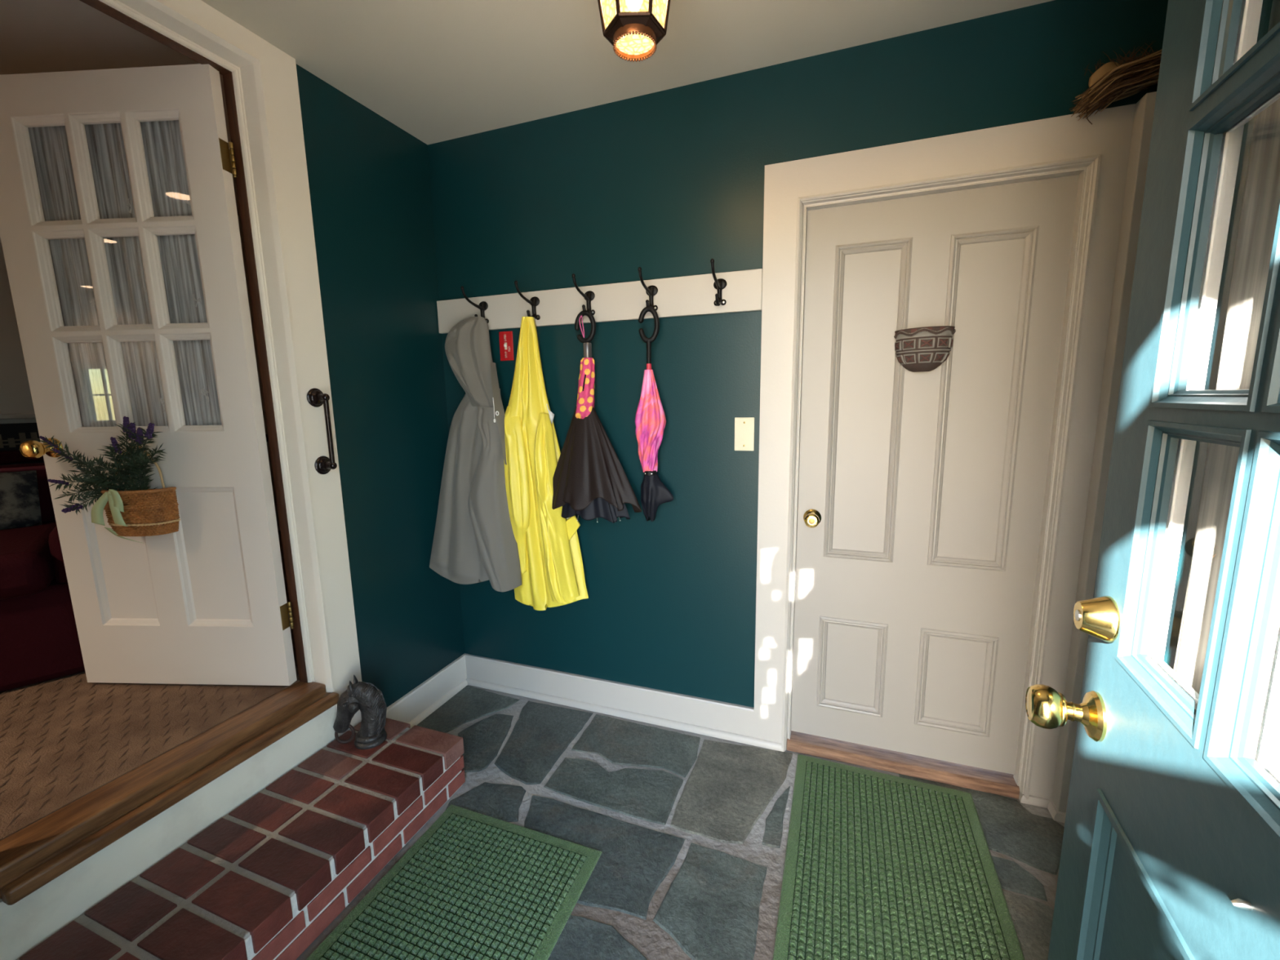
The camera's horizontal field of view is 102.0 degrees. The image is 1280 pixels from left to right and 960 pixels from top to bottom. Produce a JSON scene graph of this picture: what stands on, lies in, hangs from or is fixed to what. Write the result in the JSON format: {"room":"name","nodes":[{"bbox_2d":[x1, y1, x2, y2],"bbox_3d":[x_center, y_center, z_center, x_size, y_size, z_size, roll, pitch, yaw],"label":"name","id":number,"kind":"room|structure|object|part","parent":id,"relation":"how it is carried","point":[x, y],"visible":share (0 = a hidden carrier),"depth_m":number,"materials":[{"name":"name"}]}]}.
{"room":"mudroom","nodes":[
{"label":"mudroom","id":0,"kind":"room"},
{"bbox_2d":[0,0,240,216],"bbox_3d":[-4.106,-1.445,0.469,4.750,0.120,8.000,2,10,20],"label":"ceiling","id":1,"kind":"structure","parent":0,"point":[37,36],"depth_m":1.96,"materials":[{"name":"beige paint"}]},
{"bbox_2d":[0,215,279,530],"bbox_3d":[-3.435,-0.523,2.717,0.130,2.500,3.650,2,10,20],"label":"wall","id":2,"kind":"structure","parent":0,"point":[15,397],"depth_m":2.77,"materials":[{"name":"beige paint"}]},
{"bbox_2d":[0,408,265,419],"bbox_3d":[-3.351,-0.336,2.743,0.025,0.030,3.300,2,10,20],"label":"trim","id":3,"kind":"structure","parent":2,"relation":"attached to","point":[15,415],"depth_m":2.77,"materials":[{"name":"beige"}]},
{"bbox_2d":[0,530,299,840],"bbox_3d":[-4.111,1.013,0.871,4.655,0.160,8.000,2,10,20],"label":"floor","id":4,"kind":"structure","parent":0,"point":[63,739],"depth_m":1.62,"materials":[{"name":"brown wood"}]},
{"bbox_2d":[0,462,84,692],"bbox_3d":[-2.665,0.361,1.962,1.084,0.748,0.904,-9,12,-41],"label":"sofa","id":5,"kind":"object","parent":4,"relation":"on","point":[39,640],"visible":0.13,"depth_m":1.88,"materials":[{"name":"red fabric"}]},
{"bbox_2d":[0,470,42,529],"bbox_3d":[-2.822,0.106,2.096,0.520,0.230,0.166,-9,12,-41],"label":"throw pillow","id":6,"kind":"object","parent":5,"relation":"on","point":[20,503],"visible":1,"depth_m":2.21,"materials":[{"name":"grey fabric"}]},
{"bbox_3d":[-2.918,0.315,2.242,0.920,0.735,0.140,-9,12,-41],"label":"backrest","id":7,"kind":"part","parent":5,"relation":"part of","materials":[{"name":"red fabric"}]},
{"bbox_2d":[0,520,56,599],"bbox_3d":[-2.629,0.329,1.915,0.680,0.160,0.790,-9,12,-41],"label":"seat cushion","id":8,"kind":"object","parent":5,"relation":"on","point":[28,559],"depth_m":1.85,"materials":[{"name":"red fabric"}]},
{"bbox_3d":[-2.655,0.558,1.985,0.920,0.353,0.820,-9,12,-41],"label":"seat","id":9,"kind":"part","parent":5,"relation":"part of","materials":[{"name":"red fabric"}]},
{"bbox_3d":[-2.335,0.391,2.263,0.200,0.560,0.800,-9,12,-41],"label":"armrest","id":10,"kind":"part","parent":5,"relation":"part of","materials":[{"name":"red fabric"}]},
{"bbox_2d":[0,422,268,465],"bbox_3d":[-3.293,0.187,2.591,0.260,0.918,2.740,2,10,20],"label":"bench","id":11,"kind":"object","parent":4,"relation":"on","point":[11,435],"visible":0.09,"depth_m":2.65,"materials":[{"name":"black"}]},
{"bbox_3d":[-3.290,-0.199,2.526,0.060,0.135,2.700,2,10,20],"label":"tapestry panel","id":12,"kind":"part","parent":11,"relation":"part of","materials":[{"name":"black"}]},
{"bbox_2d":[296,64,464,706],"bbox_3d":[-1.901,0.009,-0.119,0.095,2.920,8.000,2,10,20],"label":"wall","id":13,"kind":"structure","parent":0,"point":[369,177],"depth_m":2.08,"materials":[{"name":"teal paint"}]},
{"bbox_2d":[0,63,297,685],"bbox_3d":[-1.632,-0.245,1.690,0.776,1.981,0.130,0,9,3],"label":"door","id":14,"kind":"structure","parent":13,"relation":"in","point":[120,233],"depth_m":1.69,"materials":[{"name":"beige paint"}]},
{"bbox_3d":[-1.974,-0.102,1.706,0.067,0.067,0.078,0,9,3],"label":"knob","id":15,"kind":"part","parent":14,"relation":"part of","materials":[{"name":"gold metal"}]},
{"bbox_2d":[27,120,222,426],"bbox_3d":[-1.643,-0.646,1.686,0.582,1.028,0.014,0,9,3],"label":"curtain","id":16,"kind":"object","parent":14,"relation":"hanging from","point":[162,141],"depth_m":1.68,"materials":[{"name":"white fabric"}]},
{"bbox_2d":[91,444,180,543],"bbox_3d":[-1.667,0.052,1.700,0.221,0.331,0.105,0,9,4],"label":"wall basket","id":17,"kind":"object","parent":14,"relation":"attached to","point":[149,512],"visible":0.95,"depth_m":1.69,"materials":[{"name":"wicker"}]},
{"bbox_2d":[37,416,167,515],"bbox_3d":[-1.715,-0.044,1.667,0.405,0.317,0.100,0,9,3],"label":"plant","id":18,"kind":"object","parent":17,"relation":"in","point":[100,479],"visible":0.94,"depth_m":1.66,"materials":[{"name":"green plant"}]},
{"bbox_3d":[-1.665,-0.031,1.717,0.196,0.172,0.021,0,9,3],"label":"handle","id":19,"kind":"part","parent":17,"relation":"part of","materials":[{"name":"brown wicker"}]},
{"bbox_2d":[0,705,335,959],"bbox_3d":[-1.326,1.053,1.394,0.023,0.330,1.145,2,10,20],"label":"riser","id":20,"kind":"structure","parent":13,"relation":"attached to","point":[24,924],"depth_m":1.38,"materials":[{"name":"paint"}]},
{"bbox_2d":[0,680,339,905],"bbox_3d":[-1.312,0.832,1.507,0.163,0.074,0.859,2,10,20],"label":"threshold","id":21,"kind":"object","parent":20,"relation":"on","point":[34,855],"visible":0.97,"depth_m":1.38,"materials":[{"name":"brown wood"}]},
{"bbox_2d":[79,0,361,737],"bbox_3d":[-1.356,-0.033,1.312,0.127,2.501,1.240,2,10,20],"label":"door frame","id":22,"kind":"structure","parent":13,"relation":"attached to","point":[264,77],"depth_m":1.70,"materials":[{"name":"beige paint"}]},
{"bbox_2d":[306,387,337,474],"bbox_3d":[-1.087,-0.166,1.791,0.060,0.299,0.065,2,10,20],"label":"grab bar","id":23,"kind":"object","parent":13,"relation":"attached to","point":[316,397],"visible":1,"depth_m":1.78,"materials":[{"name":"black metal"}]},
{"bbox_2d":[386,654,467,728],"bbox_3d":[-0.978,0.995,2.318,0.033,0.147,0.616,2,10,20],"label":"baseboard","id":24,"kind":"structure","parent":13,"relation":"attached to","point":[424,700],"depth_m":2.37,"materials":[{"name":"beige paint"}]},
{"bbox_2d":[201,0,1053,144],"bbox_3d":[-0.080,-1.319,0.922,2.500,0.120,1.910,2,10,20],"label":"ceiling","id":25,"kind":"structure","parent":0,"point":[437,71],"depth_m":1.62,"materials":[{"name":"beige paint"}]},
{"bbox_2d":[597,0,670,62],"bbox_3d":[-0.014,-1.087,1.052,0.175,0.378,0.183,2,10,20],"label":"lantern","id":26,"kind":"object","parent":25,"relation":"hanging from","point":[634,28],"visible":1,"depth_m":1.05,"materials":[{"name":"grey metal"}]},
{"bbox_3d":[-0.067,-1.006,1.033,0.025,0.166,0.087,-6,10,-29],"label":"glass panel","id":27,"kind":"part","parent":26,"relation":"part of","materials":[{"name":"yellow glass"}]},
{"bbox_3d":[-0.013,-1.002,1.002,0.087,0.166,0.025,-1,9,0],"label":"glass panel","id":28,"kind":"part","parent":26,"relation":"part of","materials":[{"name":"yellow glass"}]},
{"bbox_3d":[0.042,-1.008,1.033,0.025,0.166,0.087,4,10,30],"label":"glass panel","id":29,"kind":"part","parent":26,"relation":"part of","materials":[{"name":"yellow glass"}]},
{"bbox_2d":[296,684,1064,959],"bbox_3d":[-0.064,1.245,1.263,2.506,0.050,2.080,2,10,20],"label":"floor","id":30,"kind":"structure","parent":0,"point":[691,830],"depth_m":1.73,"materials":[{"name":"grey stone"}]},
{"bbox_2d":[16,717,465,959],"bbox_3d":[-1.082,1.123,1.381,0.446,0.187,1.310,2,10,20],"label":"brick step","id":31,"kind":"structure","parent":30,"relation":"on","point":[264,880],"depth_m":1.42,"materials":[{"name":"red brick"}]},
{"bbox_2d":[333,674,386,749],"bbox_3d":[-1.007,0.824,1.871,0.175,0.250,0.106,0,9,7],"label":"figurine","id":32,"kind":"object","parent":31,"relation":"on","point":[366,697],"visible":1,"depth_m":1.84,"materials":[{"name":"metal"}]},
{"bbox_2d":[306,804,602,959],"bbox_3d":[-0.546,1.215,1.302,0.580,0.011,0.900,2,10,20],"label":"door mat","id":33,"kind":"object","parent":30,"relation":"on","point":[474,886],"visible":1,"depth_m":1.47,"materials":[{"name":"green rubber"}]},
{"bbox_2d":[773,754,1025,959],"bbox_3d":[0.735,1.160,1.524,0.599,0.011,0.911,2,10,20],"label":"door mat","id":34,"kind":"object","parent":30,"relation":"on","point":[878,866],"visible":1,"depth_m":1.52,"materials":[{"name":"green rubber"}]},
{"bbox_2d":[427,0,1168,707],"bbox_3d":[0.329,-0.163,2.064,2.830,2.531,0.140,2,10,20],"label":"wall","id":35,"kind":"structure","parent":0,"point":[666,184],"depth_m":2.02,"materials":[{"name":"teal paint"}]},
{"bbox_2d":[498,331,514,360],"bbox_3d":[-0.583,-0.582,2.252,0.068,0.124,0.018,2,10,20],"label":"switch plate","id":36,"kind":"object","parent":35,"relation":"attached to","point":[506,342],"visible":1,"depth_m":2.25,"materials":[{"name":"red"}]},
{"bbox_2d":[436,268,762,333],"bbox_3d":[-0.236,-0.708,2.100,1.436,0.141,0.020,2,10,20],"label":"hook rail","id":37,"kind":"object","parent":35,"relation":"attached to","point":[694,295],"visible":0.98,"depth_m":2.03,"materials":[{"name":"white paint"}]},
{"bbox_2d":[460,285,488,323],"bbox_3d":[-0.701,-0.733,2.186,0.049,0.139,0.147,2,10,20],"label":"coat hook","id":38,"kind":"object","parent":37,"relation":"attached to","point":[483,305],"visible":0.7,"depth_m":2.23,"materials":[{"name":"black metal"}]},
{"bbox_3d":[-0.680,-0.726,2.245,0.049,0.095,0.025,2,10,20],"label":"plate","id":39,"kind":"part","parent":38,"relation":"part of","materials":[{"name":"black metal"}]},
{"bbox_2d":[429,316,521,591],"bbox_3d":[-0.725,-0.111,2.256,0.420,1.165,0.195,2,10,20],"label":"raincoat","id":40,"kind":"object","parent":37,"relation":"hanging from","point":[474,541],"visible":0.97,"depth_m":2.21,"materials":[{"name":"grey fabric"}]},
{"bbox_2d":[444,316,493,407],"bbox_3d":[-0.716,-0.501,2.216,0.229,0.382,0.128,2,10,20],"label":"hood","id":41,"kind":"object","parent":40,"relation":"attached to","point":[467,344],"depth_m":2.18,"materials":[{"name":"grey fabric"}]},
{"bbox_2d":[514,280,540,319],"bbox_3d":[-0.461,-0.722,2.098,0.049,0.139,0.147,2,10,20],"label":"coat hook","id":42,"kind":"object","parent":37,"relation":"attached to","point":[534,301],"visible":0.86,"depth_m":2.14,"materials":[{"name":"black metal"}]},
{"bbox_3d":[-0.440,-0.715,2.157,0.049,0.095,0.025,2,10,20],"label":"plate","id":43,"kind":"part","parent":42,"relation":"part of","materials":[{"name":"black metal"}]},
{"bbox_2d":[503,316,588,610],"bbox_3d":[-0.424,-0.042,2.185,0.378,1.255,0.167,2,10,20],"label":"raincoat","id":44,"kind":"object","parent":42,"relation":"hanging from","point":[553,575],"visible":0.93,"depth_m":2.17,"materials":[{"name":"yellow plastic"}]},
{"bbox_2d":[571,273,595,315],"bbox_3d":[-0.225,-0.714,2.011,0.049,0.139,0.147,2,10,20],"label":"coat hook","id":45,"kind":"object","parent":37,"relation":"attached to","point":[589,295],"visible":0.81,"depth_m":2.06,"materials":[{"name":"black metal"}]},
{"bbox_3d":[-0.204,-0.707,2.070,0.049,0.095,0.025,2,10,20],"label":"plate","id":46,"kind":"part","parent":45,"relation":"part of","materials":[{"name":"black metal"}]},
{"bbox_2d":[551,310,641,523],"bbox_3d":[-0.198,-0.247,2.050,0.418,0.834,0.154,3,10,26],"label":"umbrella","id":47,"kind":"object","parent":45,"relation":"hanging from","point":[590,482],"visible":1,"depth_m":2.05,"materials":[{"name":"black fabric"}]},
{"bbox_2d":[637,266,657,310],"bbox_3d":[0.023,-0.702,1.920,0.049,0.139,0.147,2,10,20],"label":"coat hook","id":48,"kind":"object","parent":37,"relation":"attached to","point":[651,291],"visible":0.85,"depth_m":1.97,"materials":[{"name":"black metal"}]},
{"bbox_3d":[0.044,-0.695,1.979,0.049,0.095,0.025,2,10,20],"label":"plate","id":49,"kind":"part","parent":48,"relation":"part of","materials":[{"name":"black metal"}]},
{"bbox_2d":[635,306,673,521],"bbox_3d":[0.049,-0.243,1.998,0.142,0.824,0.105,-3,9,-10],"label":"umbrella","id":50,"kind":"object","parent":48,"relation":"hanging from","point":[650,418],"visible":1,"depth_m":1.98,"materials":[{"name":"pink patterned cloth"},{"name":"black cloth"},{"name":"black rubber"}]},
{"bbox_2d":[710,258,726,306],"bbox_3d":[0.269,-0.692,1.830,0.049,0.139,0.147,2,10,20],"label":"coat hook","id":51,"kind":"object","parent":37,"relation":"attached to","point":[719,284],"visible":1,"depth_m":1.88,"materials":[{"name":"black metal"}]},
{"bbox_3d":[0.291,-0.685,1.889,0.049,0.095,0.025,2,10,20],"label":"plate","id":52,"kind":"part","parent":51,"relation":"part of","materials":[{"name":"black metal"}]},
{"bbox_2d":[462,653,783,751],"bbox_3d":[-0.156,0.978,2.338,1.560,0.147,0.033,2,10,20],"label":"baseboard","id":53,"kind":"structure","parent":35,"relation":"attached to","point":[731,722],"depth_m":2.31,"materials":[{"name":"grey paint"}]},
{"bbox_2d":[734,417,754,450],"bbox_3d":[0.394,-0.173,1.958,0.074,0.126,0.008,2,10,20],"label":"blank wall plate","id":54,"kind":"object","parent":35,"relation":"attached to","point":[744,426],"visible":1,"depth_m":1.96,"materials":[{"name":"beige plastic"}]},
{"bbox_2d":[786,730,1019,799],"bbox_3d":[0.973,1.060,1.989,0.782,0.058,0.122,2,10,20],"label":"door sill","id":55,"kind":"structure","parent":35,"relation":"attached to","point":[1002,784],"depth_m":1.94,"materials":[{"name":"brown wood"}]},
{"bbox_2d":[791,174,1079,774],"bbox_3d":[0.949,0.058,1.802,0.763,1.968,0.103,2,10,20],"label":"door","id":56,"kind":"structure","parent":35,"relation":"in","point":[922,494],"depth_m":1.79,"materials":[{"name":"grey paint"}]},
{"bbox_3d":[0.624,0.150,1.884,0.022,0.022,0.002,2,10,20],"label":"keyhole plate","id":57,"kind":"part","parent":56,"relation":"part of","materials":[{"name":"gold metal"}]},
{"bbox_3d":[0.635,0.145,1.912,0.064,0.064,0.062,2,10,20],"label":"knob","id":58,"kind":"part","parent":56,"relation":"part of","materials":[{"name":"gold metal"}]},
{"bbox_2d":[893,325,955,372],"bbox_3d":[0.928,-0.425,1.691,0.180,0.139,0.086,2,10,20],"label":"basket","id":59,"kind":"object","parent":56,"relation":"attached to","point":[925,348],"visible":1,"depth_m":1.67,"materials":[{"name":"brown wicker"}]},
{"bbox_2d":[753,103,1135,799],"bbox_3d":[0.923,0.020,1.794,1.005,2.194,0.063,2,10,20],"label":"door frame","id":60,"kind":"structure","parent":35,"relation":"attached to","point":[1099,152],"depth_m":1.68,"materials":[{"name":"grey paint"}]},
{"bbox_2d":[1069,41,1162,124],"bbox_3d":[1.306,-1.075,1.414,0.200,0.199,0.115,3,10,24],"label":"straw bundle","id":61,"kind":"object","parent":60,"relation":"on","point":[1112,82],"visible":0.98,"depth_m":1.39,"materials":[{"name":"brown"}]},
{"bbox_2d":[1018,791,1066,822],"bbox_3d":[1.378,1.106,1.753,0.064,0.027,0.170,-7,11,-34],"label":"baseboard","id":62,"kind":"structure","parent":35,"relation":"attached to","point":[1037,801],"depth_m":1.77,"materials":[{"name":"grey paint"}]},
{"bbox_2d":[1163,0,1272,669],"bbox_3d":[1.153,0.049,0.602,0.140,2.521,2.060,2,10,20],"label":"wall","id":63,"kind":"structure","parent":0,"point":[1188,540],"depth_m":1.18,"materials":[{"name":"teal paint"}]},
{"bbox_2d":[1052,91,1156,813],"bbox_3d":[1.408,0.041,1.578,0.054,2.184,0.075,2,10,20],"label":"trim","id":64,"kind":"structure","parent":63,"relation":"attached to","point":[1144,108],"depth_m":1.52,"materials":[{"name":"grey paint"}]},
{"bbox_3d":[-0.352,0.045,0.133,2.640,2.721,0.150,2,10,20],"label":"wall","id":65,"kind":"structure","parent":0,"visible":0},
{"bbox_2d":[1025,0,1279,959],"bbox_3d":[0.505,0.259,0.408,0.161,2.115,0.820,3,10,24],"label":"door","id":66,"kind":"structure","parent":65,"relation":"in","point":[1171,849],"depth_m":0.59,"materials":[{"name":"teal paint"}]},
{"bbox_3d":[0.613,0.334,0.753,0.080,0.068,0.068,3,10,24],"label":"knob","id":67,"kind":"part","parent":66,"relation":"part of","materials":[{"name":"gold metal"}]},
{"bbox_2d":[1173,0,1279,770],"bbox_3d":[0.557,-0.188,0.304,0.026,1.060,0.660,3,10,24],"label":"curtain","id":68,"kind":"object","parent":66,"relation":"hanging from","point":[1261,196],"depth_m":0.59,"materials":[{"name":"white fabric"}]}
]}

